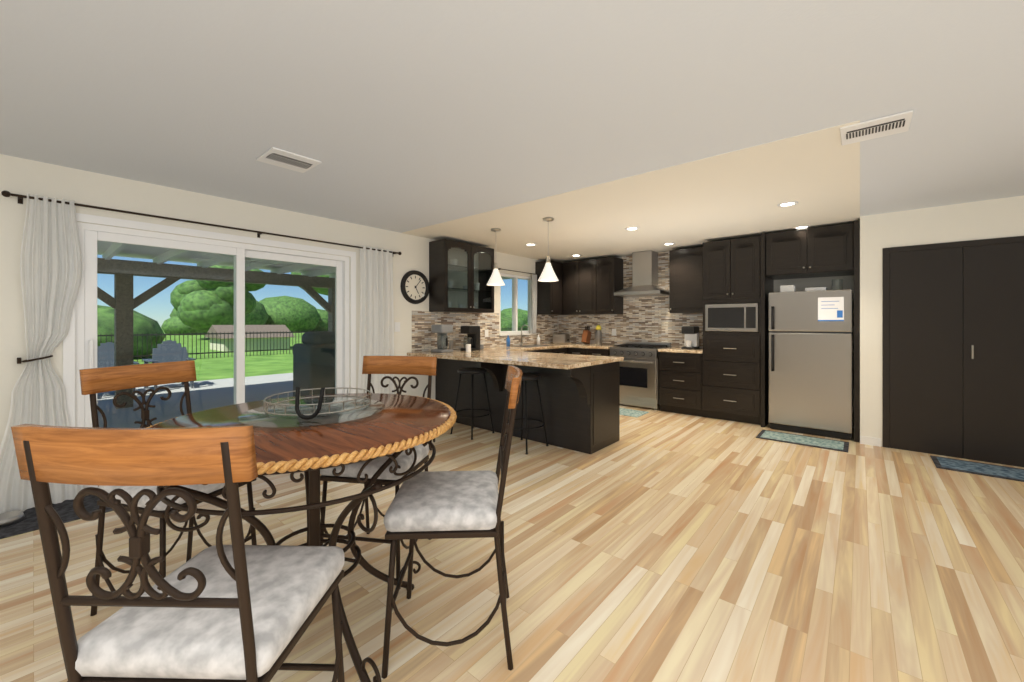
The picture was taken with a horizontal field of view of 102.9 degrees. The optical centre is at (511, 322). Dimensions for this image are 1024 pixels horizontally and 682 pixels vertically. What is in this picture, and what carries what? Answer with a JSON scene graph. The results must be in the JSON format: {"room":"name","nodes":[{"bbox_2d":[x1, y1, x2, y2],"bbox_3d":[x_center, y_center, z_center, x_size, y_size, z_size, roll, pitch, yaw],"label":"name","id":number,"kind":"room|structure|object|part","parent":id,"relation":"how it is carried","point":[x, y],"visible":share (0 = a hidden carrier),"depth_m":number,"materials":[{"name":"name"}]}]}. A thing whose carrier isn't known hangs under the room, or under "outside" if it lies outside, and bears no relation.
{"room":"kitchen and dining room","nodes":[
{"label":"kitchen and dining room","id":0,"kind":"room"},
{"bbox_2d":[0,154,540,444],"bbox_3d":[-2.233,-0.075,4.355,0.150,2.750,9.730,0,0,40],"label":"wall","id":1,"kind":"structure","parent":0,"point":[20,176],"depth_m":3.46,"materials":[{"name":"white paint"}]},
{"bbox_2d":[0,190,401,513],"bbox_3d":[-2.438,0.197,3.901,0.125,2.177,3.211,0,0,40],"label":"curtains","id":2,"kind":"object","parent":1,"relation":"attached to","point":[50,265],"visible":0.71,"depth_m":2.91,"materials":[{"name":"white fabric"}]},
{"bbox_2d":[63,213,355,488],"bbox_3d":[-2.602,0.240,3.901,0.147,2.120,2.280,0,0,40],"label":"sliding glass door","id":3,"kind":"structure","parent":1,"relation":"attached to","point":[80,350],"depth_m":3.66,"materials":[{"name":"clear glass"}]},
{"bbox_2d":[97,241,511,287],"bbox_3d":[-3.933,-0.960,5.983,4.550,0.400,10.000,0,0,40],"label":"roof","id":4,"kind":"structure","parent":1,"relation":"attached to","point":[226,274],"depth_m":6.91,"materials":[{"name":"white"}]},
{"bbox_2d":[191,253,288,266],"bbox_3d":[-3.844,-0.960,5.892,1.217,0.240,1.163,0,0,40],"label":"fan","id":5,"kind":"object","parent":4,"relation":"hanging from","point":[247,261],"depth_m":5.74,"materials":[{"name":"wood"}]},
{"bbox_2d":[394,322,399,331],"bbox_3d":[-1.447,0.050,5.151,0.011,0.120,0.080,0,0,40],"label":"switch plate","id":6,"kind":"object","parent":1,"relation":"attached to","point":[396,326],"depth_m":5.14,"materials":[{"name":"white plastic"}]},
{"bbox_2d":[400,270,429,303],"bbox_3d":[-1.260,-0.470,5.346,0.040,0.444,0.444,0,0,40],"label":"wall clock","id":7,"kind":"object","parent":1,"relation":"attached to","point":[414,285],"visible":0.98,"depth_m":5.34,"materials":[{"name":"black plastic"}]},
{"bbox_2d":[498,268,536,335],"bbox_3d":[0.077,-0.335,6.986,0.191,1.090,1.010,0,0,40],"label":"kitchen window","id":8,"kind":"structure","parent":1,"relation":"in","point":[515,310],"depth_m":7.11,"materials":[{"name":"white plastic"}]},
{"bbox_3d":[0.118,-0.350,6.941,0.070,1.060,0.995,0,0,40],"label":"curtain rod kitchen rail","id":9,"kind":"part","parent":8,"relation":"part of","materials":[{"name":"white plastic"}]},
{"bbox_2d":[531,274,536,332],"bbox_3d":[0.396,-0.340,7.239,0.035,1.040,0.170,0,0,40],"label":"curtain","id":10,"kind":"object","parent":8,"relation":"hanging from","point":[534,276],"depth_m":7.23,"materials":[{"name":"grey fabric"}]},
{"bbox_2d":[535,260,562,315],"bbox_3d":[0.671,-0.625,7.383,0.333,0.950,0.384,0,0,40],"label":"upper cabinet","id":11,"kind":"object","parent":1,"relation":"attached to","point":[549,294],"depth_m":7.27,"materials":[{"name":"black wood"}]},
{"bbox_2d":[0,404,1023,681],"bbox_3d":[1.381,1.330,1.273,9.650,0.060,9.730,0,0,40],"label":"floor","id":12,"kind":"structure","parent":0,"point":[658,546],"depth_m":2.15,"materials":[{"name":"brown wood"}]},
{"bbox_2d":[0,495,113,538],"bbox_3d":[-3.140,1.295,2.744,0.480,0.008,1.000,0,0,40],"label":"area rug","id":13,"kind":"object","parent":12,"relation":"on","point":[64,510],"depth_m":2.74,"materials":[{"name":"fabric"}]},
{"bbox_2d":[0,511,24,527],"bbox_3d":[-3.273,1.268,2.634,0.170,0.045,0.170,0,0,40],"label":"pet bowl","id":14,"kind":"object","parent":13,"relation":"on","point":[10,518],"visible":1,"depth_m":2.65,"materials":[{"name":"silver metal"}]},
{"bbox_2d":[79,360,256,615],"bbox_3d":[-1.606,0.753,1.947,0.531,1.096,0.470,0,0,17],"label":"dining chair","id":15,"kind":"object","parent":12,"relation":"on","point":[93,381],"visible":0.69,"depth_m":1.91,"materials":[{"name":"fabric"}]},
{"bbox_2d":[11,424,344,681],"bbox_3d":[-0.750,0.753,1.038,0.470,1.096,0.531,0,0,1],"label":"dining chair","id":16,"kind":"object","parent":12,"relation":"on","point":[238,610],"visible":1,"depth_m":0.85,"materials":[{"name":"fabric"}]},
{"bbox_2d":[147,393,456,681],"bbox_3d":[-0.823,0.844,1.700,1.175,0.912,1.175,0,0,40],"label":"dining table","id":17,"kind":"object","parent":12,"relation":"on","point":[398,424],"visible":0.65,"depth_m":1.48,"materials":[{"name":"brown wood"}]},
{"bbox_2d":[237,398,384,427],"bbox_3d":[-0.833,0.377,1.736,0.560,0.020,0.560,0,0,40],"label":"lazy susan","id":18,"kind":"object","parent":17,"relation":"on","point":[284,422],"visible":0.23,"depth_m":1.60,"materials":[{"name":"clear glass"}]},
{"bbox_2d":[295,387,324,419],"bbox_3d":[-0.765,0.302,1.535,0.116,0.119,0.038,0,0,5],"label":"horseshoe","id":19,"kind":"object","parent":18,"relation":"on","point":[306,417],"visible":0.98,"depth_m":1.53,"materials":[{"name":"black metal"}]},
{"bbox_2d":[264,387,370,417],"bbox_3d":[-0.836,0.340,1.778,0.422,0.053,0.422,0,0,40],"label":"wire tray","id":20,"kind":"object","parent":18,"relation":"on","point":[330,410],"visible":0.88,"depth_m":1.75,"materials":[{"name":"silver metal"}]},
{"bbox_2d":[320,356,436,588],"bbox_3d":[-0.726,0.753,2.284,0.470,1.096,0.531,0,0,9],"label":"dining chair","id":21,"kind":"object","parent":12,"relation":"on","point":[417,365],"visible":0.44,"depth_m":2.25,"materials":[{"name":"fabric"}]},
{"bbox_2d":[381,365,521,678],"bbox_3d":[-0.223,0.753,1.727,0.531,1.096,0.470,0,0,-3],"label":"dining chair","id":22,"kind":"object","parent":12,"relation":"on","point":[443,504],"visible":1,"depth_m":1.53,"materials":[{"name":"fabric"}]},
{"bbox_2d":[450,367,494,439],"bbox_3d":[-0.466,0.918,4.801,0.432,0.766,0.432,0,0,40],"label":"bar stool","id":23,"kind":"object","parent":12,"relation":"on","point":[472,370],"visible":0.92,"depth_m":4.72,"materials":[{"name":"black metal"}]},
{"bbox_2d":[508,372,548,453],"bbox_3d":[0.127,0.918,4.295,0.432,0.766,0.432,0,0,40],"label":"bar stool","id":24,"kind":"object","parent":12,"relation":"on","point":[529,376],"visible":0.65,"depth_m":4.26,"materials":[{"name":"black metal"}]},
{"bbox_2d":[435,360,622,453],"bbox_3d":[0.067,0.860,5.060,2.429,0.880,0.635,0,0,40],"label":"base cabinet","id":25,"kind":"object","parent":12,"relation":"on","point":[581,406],"depth_m":4.39,"materials":[{"name":"black wood"}]},
{"bbox_2d":[407,348,622,367],"bbox_3d":[-0.055,0.400,4.904,2.447,0.040,1.150,0,0,40],"label":"countertop","id":26,"kind":"structure","parent":25,"relation":"on","point":[486,355],"depth_m":4.49,"materials":[{"name":"beige stone"}]},
{"bbox_2d":[431,324,452,352],"bbox_3d":[-0.908,0.199,5.321,0.237,0.360,0.202,0,0,40],"label":"coffee maker","id":27,"kind":"object","parent":26,"relation":"on","point":[442,331],"visible":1,"depth_m":5.28,"materials":[{"name":"grey plastic"}]},
{"bbox_2d":[449,340,483,351],"bbox_3d":[-0.563,0.309,5.678,0.435,0.140,0.570,0,0,40],"label":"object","id":28,"kind":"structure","parent":26,"relation":"on","point":[468,347],"depth_m":5.54,"materials":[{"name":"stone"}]},
{"bbox_2d":[460,326,479,350],"bbox_3d":[-0.579,0.209,5.685,0.190,0.340,0.220,0,0,40],"label":"drip coffee maker","id":29,"kind":"object","parent":26,"relation":"on","point":[472,336],"visible":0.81,"depth_m":5.65,"materials":[{"name":"black plastic"}]},
{"bbox_2d":[527,348,538,351],"bbox_3d":[0.015,0.860,6.375,0.643,0.880,0.420,0,0,40],"label":"base cabinet","id":30,"kind":"object","parent":12,"relation":"on","point":[528,349],"depth_m":6.24,"materials":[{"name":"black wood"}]},
{"bbox_2d":[539,348,554,351],"bbox_3d":[0.288,0.860,6.695,0.643,0.880,0.420,0,0,40],"label":"base cabinet","id":31,"kind":"object","parent":12,"relation":"on","point":[540,349],"depth_m":6.53,"materials":[{"name":"black wood"}]},
{"bbox_2d":[555,348,566,351],"bbox_3d":[0.559,0.860,7.013,0.643,0.880,0.417,0,0,40],"label":"base cabinet","id":32,"kind":"object","parent":12,"relation":"on","point":[556,349],"depth_m":6.84,"materials":[{"name":"black wood"}]},
{"bbox_2d":[567,348,586,355],"bbox_3d":[1.293,0.860,7.110,0.400,0.880,0.657,0,0,40],"label":"base cabinet","id":33,"kind":"object","parent":12,"relation":"on","point":[578,351],"depth_m":6.82,"materials":[{"name":"black wood"}]},
{"bbox_2d":[503,344,566,351],"bbox_3d":[0.382,0.400,6.803,0.647,0.040,2.307,0,0,40],"label":"countertop","id":34,"kind":"structure","parent":33,"relation":"on","point":[513,347],"depth_m":6.60,"materials":[{"name":"beige stone"}]},
{"bbox_2d":[506,335,509,346],"bbox_3d":[-0.062,0.289,6.585,0.064,0.180,0.062,0,0,40],"label":"soap bottle","id":35,"kind":"object","parent":34,"relation":"on","point":[508,341],"depth_m":6.56,"materials":[{"name":"blue plastic"}]},
{"bbox_2d":[520,324,529,344],"bbox_3d":[0.243,0.201,6.905,0.204,0.356,0.112,0,0,40],"label":"faucet","id":36,"kind":"object","parent":34,"relation":"on","point":[521,342],"visible":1,"depth_m":6.92,"materials":[{"name":"silver metal"}]},
{"bbox_2d":[553,333,569,343],"bbox_3d":[0.906,0.283,7.442,0.300,0.192,0.180,0,0,40],"label":"toaster","id":37,"kind":"object","parent":34,"relation":"on","point":[561,338],"visible":1,"depth_m":7.37,"materials":[{"name":"silver metal"}]},
{"bbox_2d":[587,348,623,360],"bbox_3d":[1.590,0.860,6.857,0.380,0.880,0.657,0,0,40],"label":"base cabinet","id":38,"kind":"object","parent":12,"relation":"on","point":[590,351],"depth_m":6.58,"materials":[{"name":"black wood"}]},
{"bbox_2d":[567,344,618,347],"bbox_3d":[1.450,0.400,6.977,0.749,0.040,0.657,0,0,40],"label":"countertop","id":39,"kind":"structure","parent":38,"relation":"on","point":[568,345],"depth_m":6.89,"materials":[{"name":"beige stone"}]},
{"bbox_2d":[581,326,591,343],"bbox_3d":[1.326,0.216,7.272,0.100,0.317,0.197,0,0,40],"label":"knife block","id":40,"kind":"object","parent":39,"relation":"on","point":[586,336],"visible":1,"depth_m":7.23,"materials":[{"name":"brown wood"}]},
{"bbox_2d":[595,325,601,344],"bbox_3d":[1.502,0.206,7.078,0.120,0.345,0.120,0,0,40],"label":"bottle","id":41,"kind":"object","parent":39,"relation":"on","point":[598,336],"visible":1,"depth_m":7.04,"materials":[{"name":"clear glass"}]},
{"bbox_2d":[620,408,648,416],"bbox_3d":[1.611,1.295,5.973,0.640,0.008,0.420,0,0,40],"label":"area rug","id":42,"kind":"object","parent":12,"relation":"on","point":[630,412],"visible":0.48,"depth_m":5.88,"materials":[{"name":"teal fabric"}]},
{"bbox_2d":[610,342,670,409],"bbox_3d":[2.021,0.807,6.453,0.750,0.985,0.678,0,0,40],"label":"range","id":43,"kind":"object","parent":12,"relation":"on","point":[639,376],"visible":0.83,"depth_m":6.20,"materials":[{"name":"silver metal"}]},
{"bbox_2d":[658,352,702,416],"bbox_3d":[2.575,0.860,6.017,0.610,0.880,0.657,0,0,40],"label":"base cabinet","id":44,"kind":"object","parent":12,"relation":"on","point":[680,374],"depth_m":5.76,"materials":[{"name":"black wood"}]},
{"bbox_2d":[659,348,698,351],"bbox_3d":[2.575,0.400,6.017,0.610,0.040,0.657,0,0,40],"label":"countertop","id":45,"kind":"structure","parent":44,"relation":"on","point":[663,349],"depth_m":5.85,"materials":[{"name":"beige stone"}]},
{"bbox_2d":[681,326,698,348],"bbox_3d":[2.630,0.214,6.011,0.184,0.330,0.260,0,0,40],"label":"pod coffee maker","id":46,"kind":"object","parent":45,"relation":"on","point":[691,337],"visible":1,"depth_m":5.96,"materials":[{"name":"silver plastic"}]},
{"bbox_2d":[699,332,768,426],"bbox_3d":[3.072,0.710,5.593,0.695,1.180,0.657,0,0,40],"label":"base cabinet","id":47,"kind":"object","parent":12,"relation":"on","point":[735,364],"depth_m":5.31,"materials":[{"name":"black wood"}]},
{"bbox_2d":[755,430,848,451],"bbox_3d":[3.205,1.294,4.521,0.810,0.010,0.440,0,0,40],"label":"area rug","id":48,"kind":"object","parent":12,"relation":"on","point":[830,444],"visible":0.98,"depth_m":4.48,"materials":[{"name":"teal fabric"}]},
{"bbox_2d":[768,279,851,439],"bbox_3d":[3.641,0.400,4.974,0.785,1.800,0.765,0,0,40],"label":"fridge","id":49,"kind":"object","parent":12,"relation":"on","point":[810,361],"visible":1,"depth_m":4.70,"materials":[{"name":"grey metal"}]},
{"bbox_2d":[930,455,1023,481],"bbox_3d":[4.315,1.294,3.503,0.980,0.010,0.430,0,0,40],"label":"area rug","id":50,"kind":"object","parent":12,"relation":"on","point":[998,471],"visible":0.98,"depth_m":3.62,"materials":[{"name":"blue fabric"}]},
{"bbox_2d":[0,0,1023,262],"bbox_3d":[1.390,-1.298,1.167,9.500,0.304,9.580,0,0,40],"label":"ceiling","id":51,"kind":"structure","parent":0,"point":[400,116],"depth_m":2.18,"materials":[{"name":"white paint"}]},
{"bbox_2d":[256,147,321,172],"bbox_3d":[-1.573,-1.143,2.879,0.310,0.012,0.320,0,0,40],"label":"ceiling vent","id":52,"kind":"object","parent":51,"relation":"in","point":[286,159],"visible":1,"depth_m":2.86,"materials":[{"name":"white plastic"}]},
{"bbox_2d":[487,228,504,285],"bbox_3d":[-0.197,-0.803,4.978,0.230,0.683,0.230,0,0,40],"label":"pendant light","id":53,"kind":"object","parent":51,"relation":"hanging from","point":[495,279],"visible":1,"depth_m":4.93,"materials":[{"name":"white glass"}]},
{"bbox_2d":[538,217,558,281],"bbox_3d":[0.397,-0.803,4.472,0.230,0.683,0.230,0,0,40],"label":"pendant light","id":54,"kind":"object","parent":51,"relation":"hanging from","point":[548,274],"visible":1,"depth_m":4.43,"materials":[{"name":"white glass"}]},
{"bbox_2d":[625,227,638,230],"bbox_3d":[1.452,-1.141,4.939,0.170,0.009,0.170,0,0,40],"label":"recessed light","id":55,"kind":"object","parent":51,"relation":"in","point":[632,228],"visible":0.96,"depth_m":4.93,"materials":[{"name":"white plastic"}]},
{"bbox_2d":[777,201,797,206],"bbox_3d":[2.647,-1.141,3.920,0.170,0.009,0.170,0,0,40],"label":"recessed light","id":56,"kind":"object","parent":51,"relation":"in","point":[787,204],"visible":0.98,"depth_m":3.91,"materials":[{"name":"white plastic"}]},
{"bbox_2d":[793,225,809,228],"bbox_3d":[3.458,-1.141,4.871,0.170,0.009,0.170,0,0,40],"label":"recessed light","id":57,"kind":"object","parent":51,"relation":"in","point":[803,227],"visible":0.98,"depth_m":4.86,"materials":[{"name":"white plastic"}]},
{"bbox_2d":[840,110,913,145],"bbox_3d":[2.139,-1.143,2.408,0.310,0.012,0.300,0,0,40],"label":"ceiling vent","id":58,"kind":"object","parent":51,"relation":"in","point":[879,127],"visible":1,"depth_m":2.39,"materials":[{"name":"white plastic"}]},
{"bbox_2d":[703,304,766,331],"bbox_3d":[3.027,-0.070,5.541,0.625,0.360,0.520,0,0,40],"label":"microwave","id":59,"kind":"object","parent":0,"relation":"attached to","point":[716,317],"depth_m":5.32,"materials":[{"name":"silver metal"}]},
{"bbox_2d":[618,251,853,427],"bbox_3d":[2.626,-0.075,6.507,4.450,2.750,0.150,0,0,40],"label":"wall","id":60,"kind":"structure","parent":0,"point":[801,284],"depth_m":5.19,"materials":[{"name":"white paint"}]},
{"bbox_2d":[485,329,615,336],"bbox_3d":[1.188,0.160,6.291,2.518,0.120,2.015,0,0,40],"label":"outlet plates","id":61,"kind":"object","parent":60,"relation":"attached to","point":[613,332],"visible":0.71,"depth_m":7.09,"materials":[{"name":"white plastic"}]},
{"bbox_2d":[563,261,578,315],"bbox_3d":[1.156,-0.625,7.435,0.340,0.950,0.340,0,0,40],"label":"upper cabinet","id":62,"kind":"object","parent":60,"relation":"attached to","point":[570,269],"depth_m":7.30,"materials":[{"name":"black wood"}]},
{"bbox_2d":[579,259,594,315],"bbox_3d":[1.415,-0.625,7.215,0.340,0.950,0.340,0,0,40],"label":"upper cabinet","id":63,"kind":"object","parent":60,"relation":"attached to","point":[586,267],"depth_m":7.09,"materials":[{"name":"black wood"}]},
{"bbox_2d":[595,257,622,315],"bbox_3d":[1.674,-0.625,6.994,0.340,0.950,0.340,0,0,40],"label":"upper cabinet","id":64,"kind":"object","parent":60,"relation":"attached to","point":[608,271],"depth_m":6.87,"materials":[{"name":"black wood"}]},
{"bbox_2d":[614,250,668,296],"bbox_3d":[2.086,-0.791,6.530,0.750,0.703,0.484,0,0,40],"label":"range hood","id":65,"kind":"object","parent":60,"relation":"attached to","point":[644,273],"visible":0.92,"depth_m":6.50,"materials":[{"name":"silver metal"}]},
{"bbox_2d":[667,247,702,315],"bbox_3d":[2.697,-0.625,6.121,0.560,0.950,0.340,0,0,40],"label":"upper cabinet","id":66,"kind":"object","parent":60,"relation":"attached to","point":[682,264],"depth_m":6.04,"materials":[{"name":"black wood"}]},
{"bbox_2d":[699,238,738,303],"bbox_3d":[2.970,-0.680,5.680,0.428,0.840,0.657,0,0,40],"label":"upper cabinet","id":67,"kind":"object","parent":60,"relation":"attached to","point":[720,291],"depth_m":5.43,"materials":[{"name":"black wood"}]},
{"bbox_2d":[739,233,770,303],"bbox_3d":[3.205,-0.680,5.479,0.344,0.840,0.657,0,0,40],"label":"upper cabinet","id":68,"kind":"object","parent":60,"relation":"attached to","point":[754,288],"depth_m":5.19,"materials":[{"name":"black wood"}]},
{"bbox_2d":[763,229,810,279],"bbox_3d":[3.532,-0.855,5.201,0.425,0.530,0.657,0,0,40],"label":"upper cabinet","id":69,"kind":"object","parent":60,"relation":"attached to","point":[785,252],"depth_m":4.96,"materials":[{"name":"black wood"}]},
{"bbox_2d":[807,221,854,277],"bbox_3d":[3.855,-0.855,4.925,0.425,0.530,0.657,0,0,40],"label":"upper cabinet","id":70,"kind":"object","parent":60,"relation":"attached to","point":[830,249],"depth_m":4.68,"materials":[{"name":"black wood"}]},
{"bbox_2d":[860,195,1023,446],"bbox_3d":[5.983,-0.075,3.124,5.050,2.750,0.940,0,0,40],"label":"wall","id":71,"kind":"structure","parent":0,"point":[992,218],"depth_m":4.26,"materials":[{"name":"white paint"}]},
{"bbox_2d":[860,436,880,446],"bbox_3d":[1.133,1.258,0.867,9.500,0.085,8.790,0,0,40],"label":"baseboard","id":72,"kind":"structure","parent":71,"relation":"attached to","point":[866,440],"depth_m":4.34,"materials":[{"name":"white wood"}]},
{"bbox_2d":[882,236,1023,466],"bbox_3d":[4.502,0.258,3.753,1.620,2.085,0.025,0,0,40],"label":"closet doors","id":73,"kind":"structure","parent":71,"relation":"in","point":[952,349],"depth_m":3.94,"materials":[{"name":"wood"},{"name":"metal"}]},
{"label":"outside","id":74,"kind":"structure","parent":0,"visible":0},
{"bbox_2d":[133,329,303,382],"bbox_3d":[-36.059,1.400,57.040,200.000,0.040,280.000,0,0,40],"label":"lawn","id":75,"kind":"structure","parent":74,"point":[267,368],"depth_m":14.62,"materials":[{"name":"green plant"}]},
{"bbox_2d":[97,373,292,427],"bbox_3d":[-4.159,1.350,7.490,6.850,0.060,18.000,0,0,40],"label":"patio slab","id":76,"kind":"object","parent":75,"relation":"on","point":[113,412],"depth_m":7.23,"materials":[{"name":"grey concrete"}]},
{"bbox_2d":[97,342,138,394],"bbox_3d":[-7.342,0.836,7.445,0.935,0.969,0.740,0,0,40],"label":"chair","id":77,"kind":"object","parent":76,"relation":"on","point":[108,355],"depth_m":7.39,"materials":[{"name":"grey"}]},
{"bbox_2d":[97,274,180,408],"bbox_3d":[-6.099,0.235,6.410,0.200,2.171,1.421,0,0,40],"label":"post","id":78,"kind":"object","parent":76,"relation":"on","point":[121,321],"depth_m":6.35,"materials":[{"name":"wood"}]},
{"bbox_2d":[142,340,195,389],"bbox_3d":[-6.949,0.836,8.292,0.935,0.969,0.740,0,0,40],"label":"chair","id":79,"kind":"object","parent":76,"relation":"on","point":[167,349],"depth_m":8.26,"materials":[{"name":"grey"}]},
{"bbox_2d":[293,331,334,396],"bbox_3d":[-3.217,0.735,7.015,0.700,1.170,0.800,0,0,40],"label":"outdoor grill","id":80,"kind":"object","parent":76,"relation":"on","point":[327,337],"depth_m":6.67,"materials":[{"name":"grey metal"}]},
{"bbox_2d":[300,286,334,330],"bbox_3d":[-3.905,0.235,8.982,0.200,2.171,1.421,0,0,40],"label":"post","id":81,"kind":"object","parent":76,"relation":"on","point":[329,306],"depth_m":8.85,"materials":[{"name":"wood"}]},
{"bbox_2d":[170,265,265,330],"bbox_3d":[-25.122,-2.321,35.323,6.426,7.441,6.288,0,0,40],"label":"tree","id":82,"kind":"object","parent":75,"relation":"on","point":[194,288],"depth_m":32.85,"materials":[{"name":"green plant"}]},
{"bbox_2d":[205,325,294,350],"bbox_3d":[-13.926,0.950,21.735,2.900,1.700,3.400,0,0,40],"label":"shed","id":83,"kind":"object","parent":75,"relation":"on","point":[223,328],"depth_m":20.98,"materials":[{"name":"beige"}]},
{"bbox_2d":[291,272,328,295],"bbox_3d":[-13.045,-3.687,30.685,5.066,10.174,5.918,0,0,40],"label":"tree","id":84,"kind":"object","parent":75,"relation":"on","point":[324,290],"depth_m":28.52,"materials":[{"name":"green plant"}]},
{"bbox_2d":[97,328,527,361],"bbox_3d":[-11.554,0.865,16.426,0.040,1.030,70.000,0,0,40],"label":"fence","id":85,"kind":"object","parent":75,"relation":"on","point":[204,333],"depth_m":16.20,"materials":[{"name":"black metal"}]},
{"bbox_2d":[97,305,527,358],"bbox_3d":[-11.134,0.521,21.056,4.632,2.494,44.084,0,0,40],"label":"bushes","id":86,"kind":"object","parent":75,"relation":"on","point":[505,325],"depth_m":15.55,"materials":[{"name":"green plant"}]},
{"bbox_2d":[161,296,527,333],"bbox_3d":[-34.416,-1.159,59.574,18.382,7.378,234.968,0,0,40],"label":"treeline","id":87,"kind":"object","parent":75,"relation":"on","point":[262,318],"depth_m":56.34,"materials":[{"name":"green plant"}]}
]}

